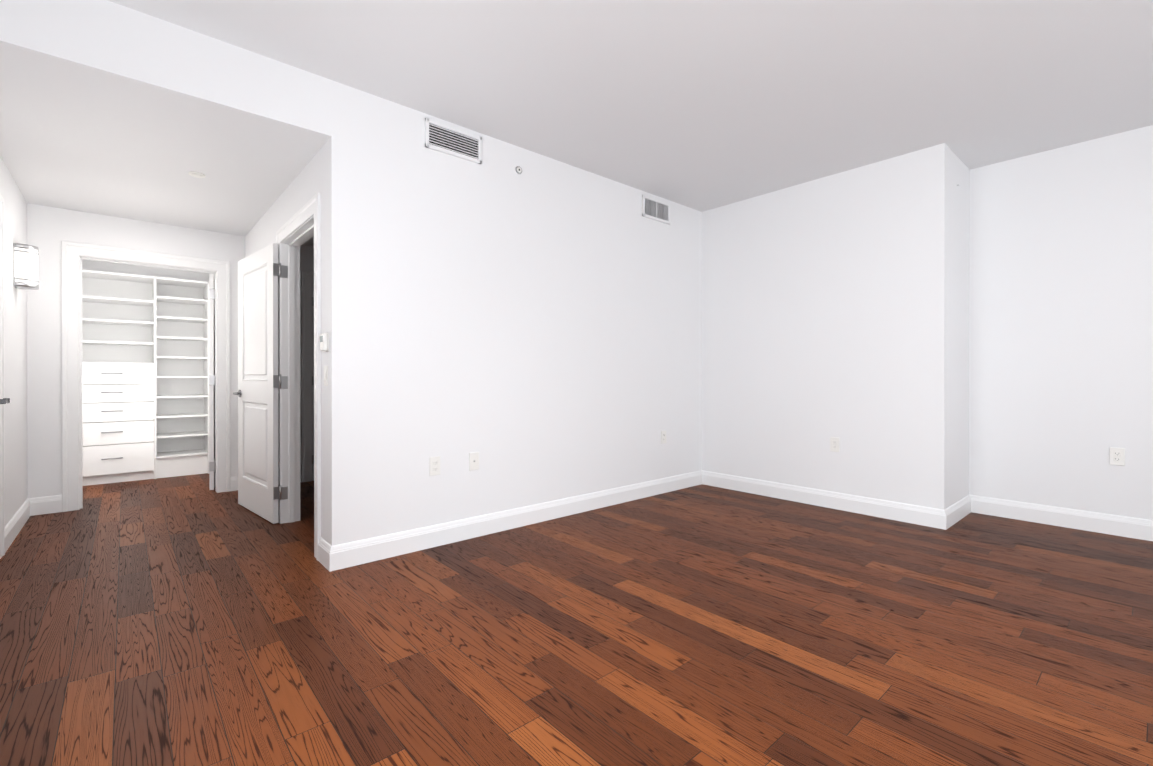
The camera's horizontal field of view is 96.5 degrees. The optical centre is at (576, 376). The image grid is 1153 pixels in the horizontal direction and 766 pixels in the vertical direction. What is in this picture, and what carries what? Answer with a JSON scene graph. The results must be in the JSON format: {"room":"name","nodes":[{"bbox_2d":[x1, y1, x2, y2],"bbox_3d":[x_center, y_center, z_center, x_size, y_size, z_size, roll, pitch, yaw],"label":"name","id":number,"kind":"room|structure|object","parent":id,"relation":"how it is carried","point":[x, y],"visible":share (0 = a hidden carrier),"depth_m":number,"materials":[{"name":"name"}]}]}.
{"room":"empty bedroom","nodes":[
{"label":"empty bedroom","id":0,"kind":"room"},
{"bbox_2d":[0,156,27,525],"bbox_3d":[-3.890,-0.287,3.499,0.100,2.717,1.336,0,0,-41],"label":"wall","id":1,"kind":"structure","parent":0,"point":[15,328],"depth_m":3.50,"materials":[{"name":"paint"}]},
{"bbox_2d":[5,498,32,552],"bbox_3d":[-3.841,1.003,3.533,0.016,0.135,1.153,0,0,-41],"label":"baseboard","id":2,"kind":"structure","parent":1,"relation":"attached to","point":[14,526],"depth_m":3.52,"materials":[{"name":"paint"}]},
{"bbox_2d":[13,243,38,289],"bbox_3d":[-3.805,-0.759,3.563,0.112,0.290,0.172,0,0,-41],"label":"sconce","id":3,"kind":"object","parent":1,"relation":"attached to","point":[25,266],"visible":1,"depth_m":3.51,"materials":[{"name":"white glass"}]},
{"bbox_2d":[82,259,214,281],"bbox_3d":[-4.769,-0.136,5.672,1.646,2.407,0.100,0,0,-41],"label":"wall","id":4,"kind":"structure","parent":0,"point":[93,265],"depth_m":5.63,"materials":[{"name":"paint"}]},
{"bbox_2d":[0,53,324,246],"bbox_3d":[-2.140,-1.389,5.217,4.999,0.100,4.350,0,0,-41],"label":"ceiling","id":5,"kind":"structure","parent":0,"point":[71,141],"depth_m":3.07,"materials":[{"name":"paint"}]},
{"bbox_2d":[189,171,204,177],"bbox_3d":[-2.499,-1.329,3.388,0.090,0.014,0.090,0,0,-41],"label":"smoke detector","id":6,"kind":"object","parent":5,"relation":"attached to","point":[196,174],"visible":1,"depth_m":3.37,"materials":[{"name":"white plastic"}]},
{"bbox_2d":[0,40,330,142],"bbox_3d":[-1.971,-1.334,2.392,1.526,0.001,0.120,0,0,-41],"label":"soffit","id":7,"kind":"structure","parent":0,"point":[33,56],"depth_m":2.39,"materials":[{"name":"paint"}]},
{"bbox_2d":[27,203,313,497],"bbox_3d":[-2.823,-0.136,5.259,3.826,2.407,0.100,0,0,-41],"label":"wall","id":8,"kind":"structure","parent":0,"point":[49,229],"depth_m":4.07,"materials":[{"name":"paint"}]},
{"bbox_2d":[41,495,60,513],"bbox_3d":[-4.716,1.001,4.660,0.016,0.135,1.494,0,0,-41],"label":"baseboard","id":9,"kind":"structure","parent":8,"relation":"attached to","point":[47,502],"depth_m":4.03,"materials":[{"name":"paint"}]},
{"bbox_2d":[61,241,229,511],"bbox_3d":[-3.701,0.037,4.491,0.950,2.065,0.104,0,0,-41],"label":"door frame","id":10,"kind":"structure","parent":8,"relation":"attached to","point":[80,353],"depth_m":4.21,"materials":[{"name":"paint"}]},
{"bbox_2d":[209,273,214,489],"bbox_3d":[-3.636,0.045,5.218,0.094,2.030,0.912,0,0,-32],"label":"closet door","id":11,"kind":"structure","parent":8,"relation":"in","point":[211,381],"depth_m":4.83,"materials":[{"name":"paint"}]},
{"bbox_2d":[230,476,236,489],"bbox_3d":[-3.743,1.000,5.514,0.016,0.135,1.494,0,0,-41],"label":"baseboard","id":12,"kind":"structure","parent":8,"relation":"attached to","point":[233,479],"depth_m":4.83,"materials":[{"name":"paint"}]},
{"bbox_2d":[301,272,313,481],"bbox_3d":[-2.447,0.001,5.510,0.906,2.133,0.020,0,0,-41],"label":"trim","id":13,"kind":"structure","parent":8,"relation":"attached to","point":[307,376],"depth_m":5.25,"materials":[{"name":"paint"}]},
{"bbox_2d":[245,144,325,540],"bbox_3d":[-2.251,-0.133,3.961,0.120,2.407,2.606,0,0,-41],"label":"wall","id":14,"kind":"structure","parent":0,"point":[321,170],"depth_m":3.23,"materials":[{"name":"paint"}]},
{"bbox_2d":[233,243,280,523],"bbox_3d":[-2.498,0.047,4.027,0.890,2.030,0.148,0,0,43],"label":"bathroom door","id":15,"kind":"structure","parent":14,"relation":"in","point":[259,385],"depth_m":3.94,"materials":[{"name":"paint"}]},
{"bbox_2d":[276,192,320,560],"bbox_3d":[-1.818,-0.003,3.454,0.139,2.148,1.094,0,0,-41],"label":"door frame","id":16,"kind":"structure","parent":14,"relation":"attached to","point":[290,277],"depth_m":3.76,"materials":[{"name":"paint"}]},
{"bbox_2d":[320,332,328,351],"bbox_3d":[-1.433,-0.198,2.918,0.027,0.110,0.090,0,0,-41],"label":"thermostat","id":17,"kind":"object","parent":14,"relation":"attached to","point":[324,342],"visible":1,"depth_m":2.89,"materials":[{"name":"white plastic"}]},
{"bbox_2d":[0,0,701,545],"bbox_3d":[-0.665,-0.288,3.539,4.999,2.717,0.120,0,0,-41],"label":"wall","id":18,"kind":"structure","parent":0,"point":[531,333],"depth_m":3.38,"materials":[{"name":"paint"}]},
{"bbox_2d":[430,456,439,475],"bbox_3d":[-0.895,0.563,3.254,0.072,0.118,0.008,0,0,-41],"label":"electrical outlet","id":19,"kind":"object","parent":18,"relation":"attached to","point":[434,465],"visible":1,"depth_m":3.25,"materials":[{"name":"white plastic"}]},
{"bbox_2d":[425,117,481,163],"bbox_3d":[-0.791,-1.525,3.335,0.400,0.182,0.017,0,0,-41],"label":"air vent","id":20,"kind":"object","parent":18,"relation":"in","point":[449,140],"visible":1,"depth_m":3.33,"materials":[{"name":"white metal"}]},
{"bbox_2d":[469,452,478,470],"bbox_3d":[-0.683,0.563,3.438,0.072,0.118,0.011,0,0,-41],"label":"electrical outlet","id":21,"kind":"object","parent":18,"relation":"attached to","point":[473,460],"visible":1,"depth_m":3.44,"materials":[{"name":"white plastic"}]},
{"bbox_2d":[325,470,700,571],"bbox_3d":[-0.053,1.003,3.988,3.489,0.135,0.016,0,0,-41],"label":"baseboard","id":22,"kind":"structure","parent":18,"relation":"attached to","point":[344,555],"depth_m":3.49,"materials":[{"name":"paint"}]},
{"bbox_2d":[516,166,521,173],"bbox_3d":[-0.410,-1.478,3.675,0.054,0.054,0.010,0,0,-41],"label":"sensor","id":23,"kind":"object","parent":18,"relation":"attached to","point":[518,169],"visible":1,"depth_m":3.67,"materials":[{"name":"white plastic"}]},
{"bbox_2d":[642,195,669,223],"bbox_3d":[0.726,-1.516,4.667,0.380,0.190,0.017,0,0,-41],"label":"air vent","id":24,"kind":"object","parent":18,"relation":"in","point":[656,209],"visible":1,"depth_m":4.66,"materials":[{"name":"white metal"}]},
{"bbox_2d":[661,431,665,443],"bbox_3d":[0.805,0.556,4.747,0.072,0.118,0.008,0,0,-41],"label":"electrical outlet","id":25,"kind":"object","parent":18,"relation":"attached to","point":[663,437],"visible":1,"depth_m":4.74,"materials":[{"name":"white plastic"}]},
{"bbox_2d":[0,473,1152,765],"bbox_3d":[-0.014,1.101,3.415,5.810,0.060,9.870,0,0,-41],"label":"floor","id":26,"kind":"structure","parent":0,"point":[184,621],"depth_m":2.10,"materials":[{"name":"brown wood"}]},
{"bbox_2d":[82,269,208,485],"bbox_3d":[-4.597,0.010,5.439,1.145,2.115,0.468,0,0,-41],"label":"closet shelving","id":27,"kind":"object","parent":26,"relation":"on","point":[145,377],"visible":0.81,"depth_m":5.46,"materials":[{"name":"wood"}]},
{"bbox_2d":[108,0,1152,211],"bbox_3d":[1.421,-1.693,1.775,5.810,0.100,5.520,0,0,-41],"label":"ceiling","id":28,"kind":"structure","parent":0,"point":[702,105],"depth_m":2.78,"materials":[{"name":"paint"}]},
{"bbox_2d":[702,143,969,509],"bbox_3d":[2.148,-0.290,4.662,0.711,2.717,2.146,0,0,-41],"label":"wall","id":29,"kind":"structure","parent":0,"point":[836,305],"depth_m":4.11,"materials":[{"name":"paint"}]},
{"bbox_2d":[701,470,952,529],"bbox_3d":[1.927,1.002,4.366,0.016,0.135,2.022,0,0,-41],"label":"baseboard","id":30,"kind":"structure","parent":29,"relation":"attached to","point":[909,513],"depth_m":4.15,"materials":[{"name":"paint"}]},
{"bbox_2d":[830,437,838,451],"bbox_3d":[2.097,0.549,4.177,0.008,0.118,0.072,0,0,-41],"label":"outlet","id":31,"kind":"object","parent":29,"relation":"attached to","point":[834,444],"visible":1,"depth_m":4.18,"materials":[{"name":"white plastic"}]},
{"bbox_2d":[951,495,972,524],"bbox_3d":[2.858,1.003,3.849,0.660,0.135,0.016,0,0,-41],"label":"baseboard","id":32,"kind":"structure","parent":29,"relation":"attached to","point":[964,506],"depth_m":3.90,"materials":[{"name":"paint"}]},
{"bbox_2d":[969,125,1152,519],"bbox_3d":[3.566,-0.288,3.662,0.100,2.717,5.520,0,0,-41],"label":"wall","id":33,"kind":"structure","parent":0,"point":[1061,325],"depth_m":3.67,"materials":[{"name":"paint"}]},
{"bbox_2d":[973,495,1152,540],"bbox_3d":[4.188,1.005,2.868,0.016,0.135,3.244,0,0,-41],"label":"baseboard","id":34,"kind":"structure","parent":33,"relation":"attached to","point":[1130,527],"depth_m":3.66,"materials":[{"name":"paint"}]},
{"bbox_2d":[1110,447,1124,465],"bbox_3d":[3.656,0.538,3.479,0.008,0.118,0.072,0,0,-41],"label":"electrical outlet","id":35,"kind":"object","parent":33,"relation":"attached to","point":[1117,456],"visible":1,"depth_m":3.48,"materials":[{"name":"white plastic"}]},
{"bbox_3d":[-3.139,-1.318,2.643,0.100,0.652,0.940,0,0,-41],"label":"wall","id":36,"kind":"structure","parent":0,"visible":0},
{"bbox_2d":[0,194,4,558],"bbox_3d":[-3.132,-0.002,2.651,0.119,2.148,1.106,0,0,-41],"label":"door frame","id":37,"kind":"structure","parent":36,"relation":"attached to","point":[2,443],"depth_m":3.08,"materials":[{"name":"paint"}]},
{"bbox_2d":[0,398,9,403],"bbox_3d":[-3.093,0.050,2.685,0.094,2.030,0.892,0,0,-41],"label":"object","id":38,"kind":"structure","parent":36,"relation":"in","point":[4,400],"depth_m":2.91,"materials":[{"name":"metal"}]}
]}

